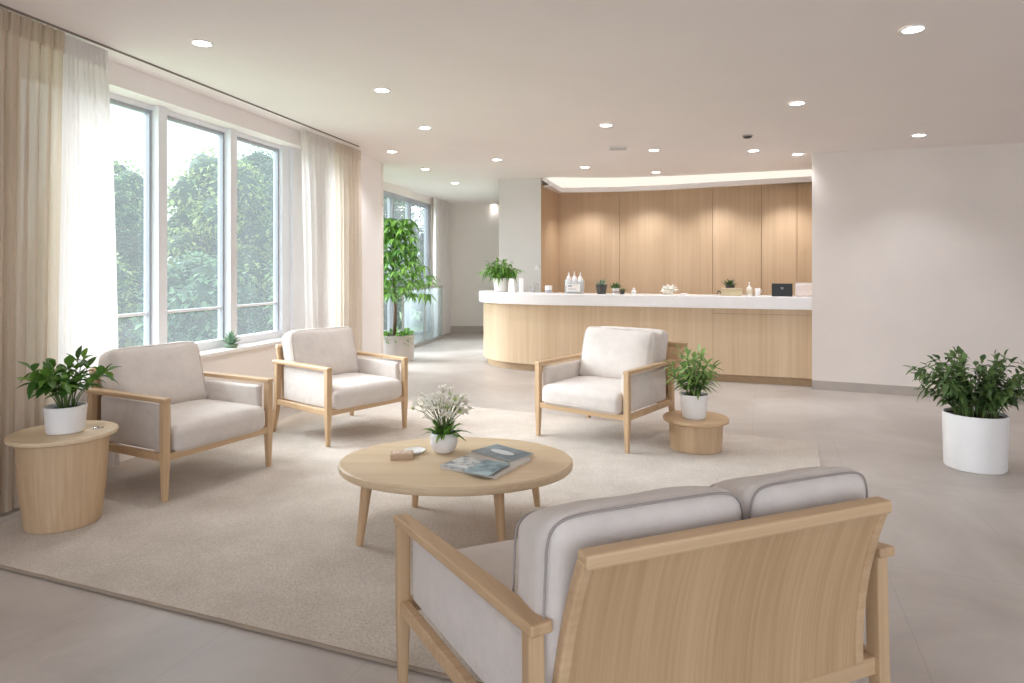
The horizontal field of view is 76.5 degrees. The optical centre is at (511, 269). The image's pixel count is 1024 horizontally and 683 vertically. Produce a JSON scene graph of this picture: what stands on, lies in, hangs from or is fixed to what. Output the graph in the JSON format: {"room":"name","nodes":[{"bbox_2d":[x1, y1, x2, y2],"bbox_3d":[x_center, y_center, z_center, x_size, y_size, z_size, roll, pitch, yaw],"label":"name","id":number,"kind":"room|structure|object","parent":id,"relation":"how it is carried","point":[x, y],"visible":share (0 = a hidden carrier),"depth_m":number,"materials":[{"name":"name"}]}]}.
{"room":"reception waiting area","nodes":[
{"label":"reception waiting area","id":0,"kind":"room"},
{"bbox_2d":[108,60,380,461],"bbox_3d":[-3.400,-0.090,3.217,0.300,2.980,11.732,0,0,14],"label":"wall","id":1,"kind":"structure","parent":0,"point":[125,81],"depth_m":6.29,"materials":[{"name":"paint"}]},
{"bbox_2d":[110,92,304,350],"bbox_3d":[-2.757,-0.315,5.867,0.150,2.070,3.718,0,0,14],"label":"window","id":2,"kind":"structure","parent":1,"relation":"in","point":[288,303],"depth_m":6.10,"materials":[{"name":"white plastic"}]},
{"bbox_2d":[199,337,281,358],"bbox_3d":[-2.702,0.733,5.853,0.335,0.034,3.759,0,0,14],"label":"window sill","id":3,"kind":"structure","parent":1,"relation":"attached to","point":[207,353],"depth_m":6.02,"materials":[{"name":"white paint"}]},
{"bbox_2d":[221,330,239,347],"bbox_3d":[-2.590,0.636,5.995,0.188,0.159,0.188,0,0,0],"label":"succulent plant","id":4,"kind":"object","parent":3,"relation":"on","point":[230,339],"visible":1,"depth_m":5.96,"materials":[{"name":"green plant"}]},
{"bbox_2d":[381,163,433,359],"bbox_3d":[-2.030,-0.100,11.701,0.858,3.000,5.874,0,0,4],"label":"wall","id":5,"kind":"structure","parent":0,"point":[385,186],"depth_m":12.20,"materials":[{"name":"paint"}]},
{"bbox_2d":[383,190,429,337],"bbox_3d":[-2.144,-0.020,11.225,0.088,2.640,4.352,0,0,11],"label":"window","id":6,"kind":"structure","parent":5,"relation":"in","point":[391,197],"depth_m":12.16,"materials":[{"name":"clear glass"}]},
{"bbox_2d":[450,204,498,325],"bbox_3d":[0.150,-0.100,14.500,4.100,3.000,0.200,0,0,0],"label":"wall","id":7,"kind":"structure","parent":0,"point":[474,228],"depth_m":14.40,"materials":[{"name":"paint"}]},
{"bbox_2d":[450,326,482,332],"bbox_3d":[-0.120,1.320,14.385,2.640,0.160,0.030,0,0,0],"label":"baseboard","id":8,"kind":"structure","parent":7,"relation":"attached to","point":[453,329],"depth_m":14.37,"materials":[{"name":"grey paint"}]},
{"bbox_2d":[0,0,1023,204],"bbox_3d":[1.745,-1.465,6.350,13.510,0.390,17.700,0,0,0],"label":"ceiling","id":9,"kind":"structure","parent":0,"point":[529,85],"depth_m":4.72,"materials":[{"name":"paint"}]},
{"bbox_2d":[0,4,358,146],"bbox_3d":[-2.567,-1.487,4.875,0.014,0.042,5.938,0,0,14],"label":"track","id":10,"kind":"object","parent":9,"relation":"attached to","point":[1,5],"visible":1,"depth_m":4.67,"materials":[{"name":"grey metal"}]},
{"bbox_2d":[0,7,64,511],"bbox_3d":[-2.995,-0.053,3.338,0.075,2.863,1.496,0,0,15],"label":"linen curtain","id":11,"kind":"object","parent":10,"relation":"hanging from","point":[31,52],"visible":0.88,"depth_m":3.81,"materials":[{"name":"beige fabric"}]},
{"bbox_2d":[57,34,119,466],"bbox_3d":[-2.813,-0.050,4.352,0.179,2.856,0.546,0,0,15],"label":"sheer curtain","id":12,"kind":"object","parent":10,"relation":"hanging from","point":[88,315],"visible":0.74,"depth_m":4.27,"materials":[{"name":"white fabric"}]},
{"bbox_2d":[301,129,334,328],"bbox_3d":[-2.098,-0.043,7.051,0.075,2.842,0.643,0,0,13],"label":"sheer curtain","id":13,"kind":"object","parent":10,"relation":"hanging from","point":[318,161],"visible":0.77,"depth_m":7.04,"materials":[{"name":"white fabric"}]},
{"bbox_2d":[334,142,361,356],"bbox_3d":[-1.940,-0.041,7.669,0.080,2.839,0.633,0,0,13],"label":"linen curtain","id":14,"kind":"object","parent":10,"relation":"hanging from","point":[348,205],"visible":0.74,"depth_m":7.63,"materials":[{"name":"beige fabric"}]},
{"bbox_2d":[190,39,213,47],"bbox_3d":[-2.022,-1.475,4.239,0.140,0.007,0.140,0,0,0],"label":"recessed light","id":15,"kind":"object","parent":9,"relation":"in","point":[199,43],"visible":1,"depth_m":4.24,"materials":[{"name":"white plastic"}]},
{"bbox_2d":[373,88,390,92],"bbox_3d":[-1.055,-1.456,5.276,0.140,0.007,0.140,0,0,0],"label":"recessed light","id":16,"kind":"object","parent":9,"relation":"in","point":[378,90],"visible":1,"depth_m":5.27,"materials":[{"name":"beige"}]},
{"bbox_2d":[418,126,431,129],"bbox_3d":[-0.890,-1.453,6.650,0.140,0.007,0.140,0,0,0],"label":"recessed light","id":17,"kind":"object","parent":9,"relation":"in","point":[420,127],"visible":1,"depth_m":6.63,"materials":[{"name":"beige"}]},
{"bbox_2d":[433,198,450,337],"bbox_3d":[-1.469,-0.045,13.675,0.069,2.830,1.179,0,0,11],"label":"linen curtain","id":18,"kind":"object","parent":9,"relation":"hanging from","point":[442,209],"visible":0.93,"depth_m":13.61,"materials":[{"name":"white fabric"}]},
{"bbox_2d":[599,124,612,126],"bbox_3d":[0.922,-1.417,6.373,0.140,0.007,0.140,0,0,0],"label":"recessed light","id":19,"kind":"object","parent":9,"relation":"in","point":[600,125],"visible":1,"depth_m":6.37,"materials":[{"name":"beige"}]},
{"bbox_2d":[608,146,627,150],"bbox_3d":[1.230,-1.409,7.541,0.220,0.012,0.200,0,0,4],"label":"ceiling vent","id":20,"kind":"object","parent":9,"relation":"in","point":[612,147],"visible":1,"depth_m":7.50,"materials":[{"name":"white plastic"}]},
{"bbox_2d":[648,149,659,151],"bbox_3d":[1.665,-1.402,7.620,0.140,0.007,0.140,0,0,0],"label":"recessed light","id":21,"kind":"object","parent":9,"relation":"in","point":[650,150],"visible":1,"depth_m":7.63,"materials":[{"name":"beige"}]},
{"bbox_2d":[542,169,811,192],"bbox_3d":[2.590,-1.331,9.900,4.159,0.273,1.206,0,0,20],"label":"soffit","id":22,"kind":"structure","parent":9,"relation":"attached to","point":[556,184],"depth_m":9.63,"materials":[{"name":"paint"}]},
{"bbox_2d":[742,135,752,138],"bbox_3d":[2.436,-1.377,6.724,0.100,0.028,0.100,0,0,0],"label":"smoke detector","id":23,"kind":"object","parent":9,"relation":"attached to","point":[743,136],"visible":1,"depth_m":6.70,"materials":[{"name":"plastic"}]},
{"bbox_2d":[788,101,805,105],"bbox_3d":[2.376,-1.387,5.420,0.140,0.007,0.140,0,0,0],"label":"recessed light","id":24,"kind":"object","parent":9,"relation":"in","point":[796,103],"visible":1,"depth_m":5.42,"materials":[{"name":"beige"}]},
{"bbox_2d":[899,25,926,34],"bbox_3d":[2.319,-1.389,3.759,0.140,0.007,0.140,0,0,0],"label":"recessed light","id":25,"kind":"object","parent":9,"relation":"in","point":[913,29],"visible":1,"depth_m":3.75,"materials":[{"name":"beige"}]},
{"bbox_2d":[911,134,926,136],"bbox_3d":[4.095,-1.353,6.539,0.140,0.007,0.140,0,0,0],"label":"recessed light","id":26,"kind":"object","parent":9,"relation":"in","point":[915,135],"visible":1,"depth_m":6.54,"materials":[{"name":"beige"}]},
{"bbox_2d":[0,330,1023,682],"bbox_3d":[2.150,1.460,6.350,12.700,0.120,17.700,0,0,0],"label":"floor","id":27,"kind":"structure","parent":0,"point":[956,569],"depth_m":2.93,"materials":[{"name":"tile"}]},
{"bbox_2d":[383,217,439,362],"bbox_3d":[-1.820,0.287,10.052,1.328,2.225,1.291,0,0,45],"label":"potted tree","id":28,"kind":"object","parent":27,"relation":"on","point":[401,343],"visible":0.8,"depth_m":9.94,"materials":[{"name":"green plant"}]},
{"bbox_2d":[402,285,442,347],"bbox_3d":[-1.662,0.856,12.225,0.050,1.088,2.295,0,0,11],"label":"glass balustrade","id":29,"kind":"object","parent":27,"relation":"on","point":[424,341],"visible":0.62,"depth_m":12.27,"materials":[{"name":"glass"}]},
{"bbox_2d":[0,400,855,682],"bbox_3d":[-0.453,1.392,4.444,4.737,0.015,4.148,0,0,23],"label":"area rug","id":30,"kind":"object","parent":27,"relation":"on","point":[237,540],"visible":0.6,"depth_m":3.60,"materials":[{"name":"beige carpet"}]},
{"bbox_2d":[4,420,118,533],"bbox_3d":[-2.470,1.134,3.580,0.520,0.503,0.520,0,0,0],"label":"side table","id":31,"kind":"object","parent":30,"relation":"on","point":[61,479],"visible":0.86,"depth_m":3.42,"materials":[{"name":"brown wood"}]},
{"bbox_2d":[14,345,121,434],"bbox_3d":[-2.418,0.647,3.541,0.489,0.474,0.473,0,0,-28],"label":"potted plant","id":32,"kind":"object","parent":31,"relation":"on","point":[66,417],"visible":1,"depth_m":3.50,"materials":[{"name":"green plant"}]},
{"bbox_2d":[84,341,272,501],"bbox_3d":[-2.243,0.952,4.413,0.877,0.868,0.850,0,0,27],"label":"lounge armchair","id":33,"kind":"object","parent":30,"relation":"on","point":[163,402],"visible":0.88,"depth_m":4.27,"materials":[{"name":"beige fabric"}]},
{"bbox_2d":[99,341,206,404],"bbox_3d":[-2.475,0.757,4.530,0.299,0.479,0.672,0,0,27],"label":"cushion","id":34,"kind":"object","parent":33,"relation":"on","point":[172,370],"depth_m":4.45,"materials":[{"name":"grey fabric"}]},
{"bbox_2d":[170,399,264,451],"bbox_3d":[-2.175,1.030,4.379,0.726,0.218,0.697,0,0,27],"label":"seat cushion","id":35,"kind":"object","parent":33,"relation":"on","point":[196,425],"depth_m":4.25,"materials":[{"name":"grey fabric"}]},
{"bbox_2d":[272,326,407,446],"bbox_3d":[-1.493,0.952,5.647,0.877,0.868,0.850,0,0,39],"label":"lounge armchair","id":36,"kind":"object","parent":30,"relation":"on","point":[319,367],"visible":1,"depth_m":5.55,"materials":[{"name":"beige fabric"}]},
{"bbox_2d":[282,326,358,374],"bbox_3d":[-1.695,0.757,5.811,0.299,0.479,0.672,0,0,39],"label":"cushion","id":37,"kind":"object","parent":36,"relation":"on","point":[332,347],"depth_m":5.72,"materials":[{"name":"grey fabric"}]},
{"bbox_2d":[332,373,401,409],"bbox_3d":[-1.434,1.030,5.599,0.726,0.218,0.697,0,0,39],"label":"seat cushion","id":38,"kind":"object","parent":36,"relation":"on","point":[350,391],"depth_m":5.41,"materials":[{"name":"grey fabric"}]},
{"bbox_2d":[338,437,572,545],"bbox_3d":[-0.305,1.213,3.580,1.280,0.346,0.950,0,0,0],"label":"coffee table","id":39,"kind":"object","parent":30,"relation":"on","point":[370,468],"visible":0.77,"depth_m":3.32,"materials":[{"name":"brown wood"}]},
{"bbox_2d":[390,450,412,459],"bbox_3d":[-0.609,1.023,3.596,0.124,0.034,0.080,0,0,-8],"label":"box","id":40,"kind":"object","parent":39,"relation":"on","point":[401,454],"visible":1,"depth_m":3.56,"materials":[{"name":"beige wood"}]},
{"bbox_2d":[404,447,425,454],"bbox_3d":[-0.553,1.032,3.701,0.124,0.017,0.124,0,0,0],"label":"saucer","id":41,"kind":"object","parent":39,"relation":"on","point":[416,450],"visible":0.76,"depth_m":3.73,"materials":[{"name":"white ceramic"}]},
{"bbox_2d":[411,384,474,453],"bbox_3d":[-0.406,0.848,3.723,0.364,0.384,0.346,0,0,38],"label":"potted plant","id":42,"kind":"object","parent":39,"relation":"on","point":[444,439],"visible":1,"depth_m":3.67,"materials":[{"name":"white plant"}]},
{"bbox_2d":[440,452,530,478],"bbox_3d":[-0.134,1.034,3.479,0.343,0.012,0.372,0,0,30],"label":"magazine","id":43,"kind":"object","parent":39,"relation":"on","point":[515,464],"visible":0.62,"depth_m":3.44,"materials":[{"name":"white paper"}]},
{"bbox_2d":[440,456,484,470],"bbox_3d":[-0.247,1.024,3.441,0.181,0.006,0.206,0,0,33],"label":"magazine","id":44,"kind":"object","parent":43,"relation":"on","point":[462,463],"visible":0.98,"depth_m":3.43,"materials":[{"name":"white paper"}]},
{"bbox_2d":[464,460,509,476],"bbox_3d":[-0.126,1.019,3.348,0.145,0.005,0.227,0,0,27],"label":"magazine","id":45,"kind":"object","parent":44,"relation":"on","point":[488,468],"visible":1,"depth_m":3.33,"materials":[{"name":"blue paper"}]},
{"bbox_2d":[472,444,532,461],"bbox_3d":[-0.055,1.024,3.644,0.289,0.007,0.200,0,0,43],"label":"magazine","id":46,"kind":"object","parent":43,"relation":"on","point":[500,452],"visible":1,"depth_m":3.63,"materials":[{"name":"white paper"}]},
{"bbox_2d":[534,326,687,452],"bbox_3d":[0.841,0.947,5.558,0.949,0.878,1.057,0,0,38],"label":"lounge armchair","id":47,"kind":"object","parent":30,"relation":"on","point":[619,372],"visible":0.98,"depth_m":5.43,"materials":[{"name":"beige fabric"}]},
{"bbox_2d":[542,376,623,414],"bbox_3d":[0.757,1.030,5.451,0.737,0.218,0.785,0,0,38],"label":"seat cushion","id":48,"kind":"object","parent":47,"relation":"on","point":[585,395],"depth_m":5.20,"materials":[{"name":"grey fabric"}]},
{"bbox_2d":[579,327,660,378],"bbox_3d":[0.930,0.752,5.673,0.712,0.489,0.302,0,0,38],"label":"cushion","id":49,"kind":"object","parent":47,"relation":"on","point":[608,352],"depth_m":5.58,"materials":[{"name":"grey fabric"}]},
{"bbox_2d":[393,467,894,682],"bbox_3d":[0.357,0.976,1.997,1.262,0.848,1.014,0,0,-22],"label":"sofa","id":50,"kind":"object","parent":30,"relation":"on","point":[771,577],"visible":1,"depth_m":1.63,"materials":[{"name":"brown wood"}]},
{"bbox_2d":[457,539,517,593],"bbox_3d":[0.323,1.048,2.083,1.064,0.195,0.823,0,0,-22],"label":"seat cushion","id":51,"kind":"object","parent":50,"relation":"on","point":[496,559],"depth_m":2.16,"materials":[{"name":"grey fabric"}]},
{"bbox_2d":[517,486,740,682],"bbox_3d":[0.292,0.791,1.675,0.584,0.479,0.281,0,0,-22],"label":"cushion","id":52,"kind":"object","parent":50,"relation":"on","point":[697,639],"depth_m":1.54,"materials":[{"name":"grey fabric"}]},
{"bbox_2d":[712,467,864,519],"bbox_3d":[0.758,0.792,1.861,0.444,0.478,0.279,0,0,-22],"label":"cushion","id":53,"kind":"object","parent":50,"relation":"on","point":[807,487],"depth_m":1.74,"materials":[{"name":"grey fabric"}]},
{"bbox_2d":[663,410,728,454],"bbox_3d":[1.430,1.262,5.060,0.500,0.246,0.500,0,0,0],"label":"table","id":54,"kind":"object","parent":30,"relation":"on","point":[705,436],"visible":0.84,"depth_m":4.89,"materials":[{"name":"brown wood"}]},
{"bbox_2d":[663,344,721,419],"bbox_3d":[1.426,0.852,5.010,0.456,0.575,0.424,0,0,-37],"label":"potted plant","id":55,"kind":"object","parent":54,"relation":"on","point":[694,402],"visible":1,"depth_m":4.96,"materials":[{"name":"green plant"}]},
{"bbox_2d":[479,290,811,385],"bbox_3d":[1.479,0.862,8.840,4.772,1.077,1.086,0,0,28],"label":"reception desk","id":56,"kind":"object","parent":27,"relation":"on","point":[762,339],"visible":0.84,"depth_m":8.25,"materials":[{"name":"beige wood"}]},
{"bbox_2d":[475,257,525,291],"bbox_3d":[-0.114,0.064,9.688,0.739,0.517,0.666,0,0,35],"label":"potted plant","id":57,"kind":"object","parent":56,"relation":"on","point":[501,276],"visible":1,"depth_m":9.62,"materials":[{"name":"green plant"}]},
{"bbox_2d":[508,278,514,291],"bbox_3d":[-0.007,0.223,9.489,0.101,0.200,0.098,0,0,0],"label":"bottle","id":58,"kind":"object","parent":56,"relation":"on","point":[511,288],"visible":0.91,"depth_m":9.45,"materials":[{"name":"white plastic"}]},
{"bbox_2d":[519,278,523,292],"bbox_3d":[0.136,0.221,9.303,0.066,0.205,0.066,0,0,0],"label":"bottle","id":59,"kind":"object","parent":56,"relation":"on","point":[521,280],"visible":1,"depth_m":9.27,"materials":[{"name":"white plastic"}]},
{"bbox_2d":[545,286,551,293],"bbox_3d":[0.504,0.270,8.976,0.097,0.106,0.097,0,0,0],"label":"glass jar","id":60,"kind":"object","parent":56,"relation":"on","point":[548,289],"visible":1,"depth_m":8.93,"materials":[{"name":"white glass"}]},
{"bbox_2d":[566,272,570,292],"bbox_3d":[0.778,0.172,8.909,0.068,0.285,0.068,0,0,19],"label":"pump bottle","id":61,"kind":"object","parent":56,"relation":"on","point":[568,279],"visible":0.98,"depth_m":8.88,"materials":[{"name":"white plastic"}]},
{"bbox_2d":[567,284,579,291],"bbox_3d":[0.854,0.228,8.881,0.241,0.190,0.144,0,0,19],"label":"sign","id":62,"kind":"object","parent":56,"relation":"on","point":[570,287],"visible":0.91,"depth_m":8.81,"materials":[{"name":"white paper"}]},
{"bbox_2d":[572,271,576,292],"bbox_3d":[0.854,0.167,8.883,0.068,0.297,0.068,0,0,19],"label":"pump bottle","id":63,"kind":"object","parent":62,"relation":"in","point":[574,278],"visible":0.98,"depth_m":8.86,"materials":[{"name":"white plastic"}]},
{"bbox_2d":[578,272,582,292],"bbox_3d":[0.930,0.172,8.857,0.068,0.285,0.068,0,0,19],"label":"pump bottle","id":64,"kind":"object","parent":56,"relation":"on","point":[580,279],"visible":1,"depth_m":8.83,"materials":[{"name":"white plastic"}]},
{"bbox_2d":[596,278,606,293],"bbox_3d":[1.216,0.215,8.779,0.187,0.215,0.196,0,0,0],"label":"succulent plant","id":65,"kind":"object","parent":56,"relation":"on","point":[601,288],"visible":1,"depth_m":8.73,"materials":[{"name":"plant"}]},
{"bbox_2d":[609,282,621,293],"bbox_3d":[1.379,0.240,8.607,0.188,0.166,0.202,0,0,0],"label":"potted plant","id":66,"kind":"object","parent":56,"relation":"on","point":[615,287],"visible":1,"depth_m":8.58,"materials":[{"name":"green plant"}]},
{"bbox_2d":[479,290,811,309],"bbox_3d":[1.479,0.399,8.840,4.772,0.152,1.086,0,0,28],"label":"countertop","id":67,"kind":"structure","parent":56,"relation":"on","point":[794,302],"depth_m":8.33,"materials":[{"name":"white stone"}]},
{"bbox_2d":[660,284,678,294],"bbox_3d":[2.052,0.246,8.410,0.236,0.151,0.194,0,0,-29],"label":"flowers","id":68,"kind":"object","parent":56,"relation":"on","point":[668,289],"visible":1,"depth_m":8.40,"materials":[{"name":"white plant"}]},
{"bbox_2d":[717,288,741,295],"bbox_3d":[2.742,0.276,8.198,0.303,0.095,0.126,0,0,19],"label":"storage box","id":69,"kind":"object","parent":56,"relation":"on","point":[724,291],"visible":1,"depth_m":8.13,"materials":[{"name":"beige wood"}]},
{"bbox_2d":[720,279,737,287],"bbox_3d":[2.806,0.208,8.372,0.238,0.231,0.234,0,0,32],"label":"potted plant","id":70,"kind":"object","parent":69,"relation":"on","point":[728,284],"visible":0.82,"depth_m":8.35,"materials":[{"name":"green plant"}]},
{"bbox_2d":[746,282,751,295],"bbox_3d":[2.965,0.239,8.121,0.074,0.168,0.074,0,0,0],"label":"pump bottle","id":71,"kind":"object","parent":56,"relation":"on","point":[748,289],"visible":1,"depth_m":8.09,"materials":[{"name":"white plastic"}]},
{"bbox_2d":[755,288,761,295],"bbox_3d":[3.070,0.275,8.104,0.078,0.097,0.062,0,0,32],"label":"mug","id":72,"kind":"object","parent":56,"relation":"on","point":[757,290],"visible":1,"depth_m":8.08,"materials":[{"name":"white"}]},
{"bbox_2d":[772,283,791,296],"bbox_3d":[3.312,0.244,7.976,0.235,0.158,0.090,0,0,19],"label":"display","id":73,"kind":"object","parent":56,"relation":"on","point":[778,289],"visible":0.95,"depth_m":7.95,"materials":[{"name":"black plastic"}]},
{"bbox_2d":[795,283,811,296],"bbox_3d":[3.551,0.240,7.892,0.209,0.166,0.150,0,0,19],"label":"tissue box","id":74,"kind":"object","parent":56,"relation":"on","point":[801,289],"visible":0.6,"depth_m":7.83,"materials":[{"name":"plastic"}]},
{"bbox_2d":[903,346,1023,474],"bbox_3d":[3.263,0.975,4.628,0.896,0.849,0.757,0,0,16],"label":"potted plant","id":75,"kind":"object","parent":27,"relation":"on","point":[975,440],"visible":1,"depth_m":4.50,"materials":[{"name":"green plant"}]},
{"bbox_2d":[499,178,542,291],"bbox_3d":[0.141,-0.047,12.255,0.698,2.894,4.290,0,0,0],"label":"wall","id":76,"kind":"structure","parent":0,"point":[519,199],"depth_m":10.22,"materials":[{"name":"white paint"}]},
{"bbox_2d":[541,182,811,294],"bbox_3d":[2.841,-0.025,9.866,4.855,2.850,1.196,0,0,20],"label":"wall","id":77,"kind":"structure","parent":0,"point":[693,240],"depth_m":10.28,"materials":[{"name":"brown wood"}]},
{"bbox_2d":[812,143,1023,389],"bbox_3d":[6.295,-0.010,8.517,4.266,2.819,3.923,0,0,25],"label":"wall","id":78,"kind":"structure","parent":0,"point":[917,253],"depth_m":7.22,"materials":[{"name":"paint"}]},
{"bbox_2d":[812,380,1023,403],"bbox_3d":[5.463,1.347,6.747,4.266,0.105,0.012,0,0,25],"label":"baseboard","id":79,"kind":"structure","parent":78,"relation":"attached to","point":[816,384],"depth_m":7.38,"materials":[{"name":"beige paint"}]},
{"label":"outside","id":80,"kind":"structure","parent":0,"visible":0},
{"bbox_2d":[131,309,422,345],"bbox_3d":[-28.257,1.925,27.000,63.486,0.150,66.000,0,0,0],"label":"lawn","id":81,"kind":"structure","parent":80,"point":[416,324],"depth_m":22.48,"materials":[{"name":"green plant"}]},
{"bbox_2d":[114,170,143,341],"bbox_3d":[-10.532,-0.305,16.445,3.191,4.925,3.475,0,0,-31],"label":"tree","id":82,"kind":"object","parent":81,"relation":"on","point":[130,245],"visible":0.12,"depth_m":16.42,"materials":[{"name":"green plant"}]},
{"bbox_2d":[116,253,142,347],"bbox_3d":[-8.457,0.721,12.442,2.633,2.786,2.743,0,0,0],"label":"tree","id":83,"kind":"object","parent":81,"relation":"on","point":[124,297],"visible":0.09,"depth_m":12.68,"materials":[{"name":"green plant"}]},
{"bbox_2d":[113,157,170,274],"bbox_3d":[-13.758,-0.847,22.006,4.777,6.293,5.020,0,0,4],"label":"tree","id":84,"kind":"object","parent":81,"relation":"on","point":[135,182],"visible":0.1,"depth_m":21.53,"materials":[{"name":"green plant"}]},
{"bbox_2d":[125,250,264,345],"bbox_3d":[-5.914,0.904,12.294,2.430,2.573,2.443,0,0,-31],"label":"tree","id":85,"kind":"object","parent":81,"relation":"on","point":[194,284],"visible":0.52,"depth_m":11.72,"materials":[{"name":"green plant"}]},
{"bbox_2d":[167,144,272,332],"bbox_3d":[-7.239,-0.514,16.200,3.226,5.251,3.580,0,0,-45],"label":"tree","id":86,"kind":"object","parent":81,"relation":"on","point":[194,225],"visible":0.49,"depth_m":15.73,"materials":[{"name":"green plant"}]},
{"bbox_2d":[206,145,272,322],"bbox_3d":[-8.620,-1.141,22.265,4.814,6.369,5.301,0,0,43],"label":"tree","id":87,"kind":"object","parent":81,"relation":"on","point":[265,162],"visible":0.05,"depth_m":21.63,"materials":[{"name":"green plant"}]},
{"bbox_2d":[256,261,386,331],"bbox_3d":[-3.651,0.707,12.654,2.476,2.719,2.592,0,0,0],"label":"tree","id":88,"kind":"object","parent":81,"relation":"on","point":[271,269],"visible":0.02,"depth_m":12.15,"materials":[{"name":"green plant"}]},
{"bbox_2d":[383,197,418,329],"bbox_3d":[-4.024,-0.759,16.652,3.408,5.596,3.334,0,0,0],"label":"tree","id":89,"kind":"object","parent":81,"relation":"on","point":[399,214],"visible":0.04,"depth_m":16.57,"materials":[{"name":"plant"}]},
{"bbox_2d":[394,201,423,321],"bbox_3d":[-3.716,-1.671,23.059,4.533,7.161,4.656,0,0,-36],"label":"tree","id":90,"kind":"object","parent":81,"relation":"on","point":[418,306],"visible":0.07,"depth_m":22.25,"materials":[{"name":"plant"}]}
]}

